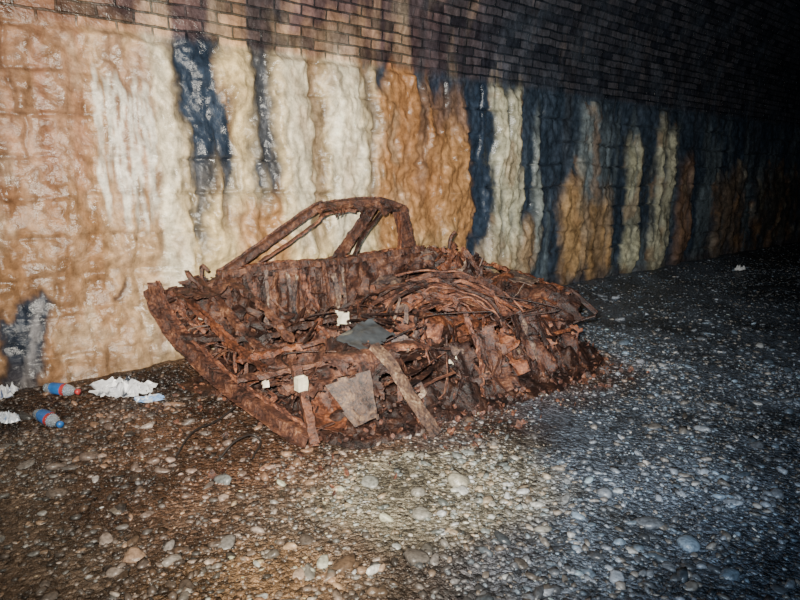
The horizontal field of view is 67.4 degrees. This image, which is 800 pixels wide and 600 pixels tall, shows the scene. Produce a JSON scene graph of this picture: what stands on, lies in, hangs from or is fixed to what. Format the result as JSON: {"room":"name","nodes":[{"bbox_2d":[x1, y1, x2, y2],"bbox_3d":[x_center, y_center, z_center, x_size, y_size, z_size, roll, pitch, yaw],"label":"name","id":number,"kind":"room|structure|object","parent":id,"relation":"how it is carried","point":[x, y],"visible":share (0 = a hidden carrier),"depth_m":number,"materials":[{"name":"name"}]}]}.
{"room":"abandoned railway tunnel","nodes":[
{"label":"abandoned railway tunnel","id":0,"kind":"room"},
{"bbox_2d":[0,0,799,388],"bbox_3d":[13.456,-4.649,13.805,44.568,6.806,4.190,-9,15,-39],"label":"wall","id":1,"kind":"structure","parent":0,"point":[560,142],"depth_m":5.39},
{"bbox_2d":[0,242,799,599],"bbox_3d":[15.038,-1.199,12.956,45.061,0.151,8.790,-9,15,-39],"label":"floor","id":2,"kind":"structure","parent":0,"point":[570,433],"depth_m":3.03,"materials":[{"name":"gravel"}]},
{"bbox_2d":[0,410,19,423],"bbox_3d":[-2.434,0.721,3.721,0.159,0.062,0.108,0,12,0],"label":"crumpled plastic bag","id":3,"kind":"object","parent":2,"relation":"on","point":[5,417],"visible":1,"depth_m":3.71,"materials":[{"name":"white plastic"}]},
{"bbox_2d":[32,408,63,427],"bbox_3d":[-2.164,0.734,3.700,0.281,0.090,0.088,10,15,33],"label":"plastic bottle","id":4,"kind":"object","parent":2,"relation":"on","point":[48,418],"visible":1,"depth_m":3.66,"materials":[{"name":"plastic"}]},
{"bbox_2d":[42,382,80,395],"bbox_3d":[-2.263,0.600,4.022,0.269,0.086,0.084,5,12,14],"label":"plastic bottle","id":5,"kind":"object","parent":2,"relation":"on","point":[64,389],"visible":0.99,"depth_m":3.99,"materials":[{"name":"plastic"}]},
{"bbox_2d":[175,406,235,457],"bbox_3d":[-1.157,0.766,3.545,0.058,0.068,0.607,3,12,16],"label":"wire","id":6,"kind":"object","parent":2,"relation":"on","point":[234,407],"visible":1,"depth_m":3.53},
{"bbox_2d":[217,434,261,460],"bbox_3d":[-0.855,0.818,3.302,0.152,0.079,0.278,6,13,28],"label":"wire","id":7,"kind":"object","parent":2,"relation":"on","point":[246,435],"visible":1,"depth_m":3.33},
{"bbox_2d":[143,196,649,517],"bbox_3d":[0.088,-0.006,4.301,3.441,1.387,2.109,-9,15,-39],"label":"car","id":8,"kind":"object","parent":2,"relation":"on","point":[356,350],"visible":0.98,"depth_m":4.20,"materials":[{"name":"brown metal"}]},
{"bbox_2d":[0,243,799,599],"bbox_3d":[4.087,-0.184,8.107,14.446,0.171,13.620,0,12,0],"label":"pebbles","id":9,"kind":"object","parent":2,"relation":"on","point":[459,482],"visible":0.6,"depth_m":2.90,"materials":[{"name":"gravel"}]},
{"bbox_2d":[0,383,18,398],"bbox_3d":[-2.602,0.590,3.945,0.143,0.077,0.155,-3,12,-16],"label":"crumpled plastic bag","id":10,"kind":"object","parent":9,"relation":"on","point":[6,392],"visible":1,"depth_m":3.93,"materials":[{"name":"white plastic"}]},
{"bbox_2d":[88,376,157,397],"bbox_3d":[-1.946,0.596,4.193,0.424,0.107,0.247,0,12,0],"label":"crumpled plastic bag","id":11,"kind":"object","parent":9,"relation":"on","point":[128,387],"visible":1,"depth_m":4.17,"materials":[{"name":"white plastic"}]},
{"bbox_2d":[134,394,164,402],"bbox_3d":[-1.705,0.661,4.074,0.200,0.042,0.092,-4,12,-16],"label":"crumpled plastic bag","id":12,"kind":"object","parent":9,"relation":"on","point":[150,398],"visible":1,"depth_m":4.07,"materials":[{"name":"plastic"}]},
{"bbox_2d":[735,265,744,270],"bbox_3d":[5.492,-0.532,9.695,0.139,0.104,0.185,11,16,42],"label":"paper scrap","id":13,"kind":"object","parent":2,"relation":"on","point":[739,268],"visible":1,"depth_m":9.66,"materials":[{"name":"white paper"}]}
]}

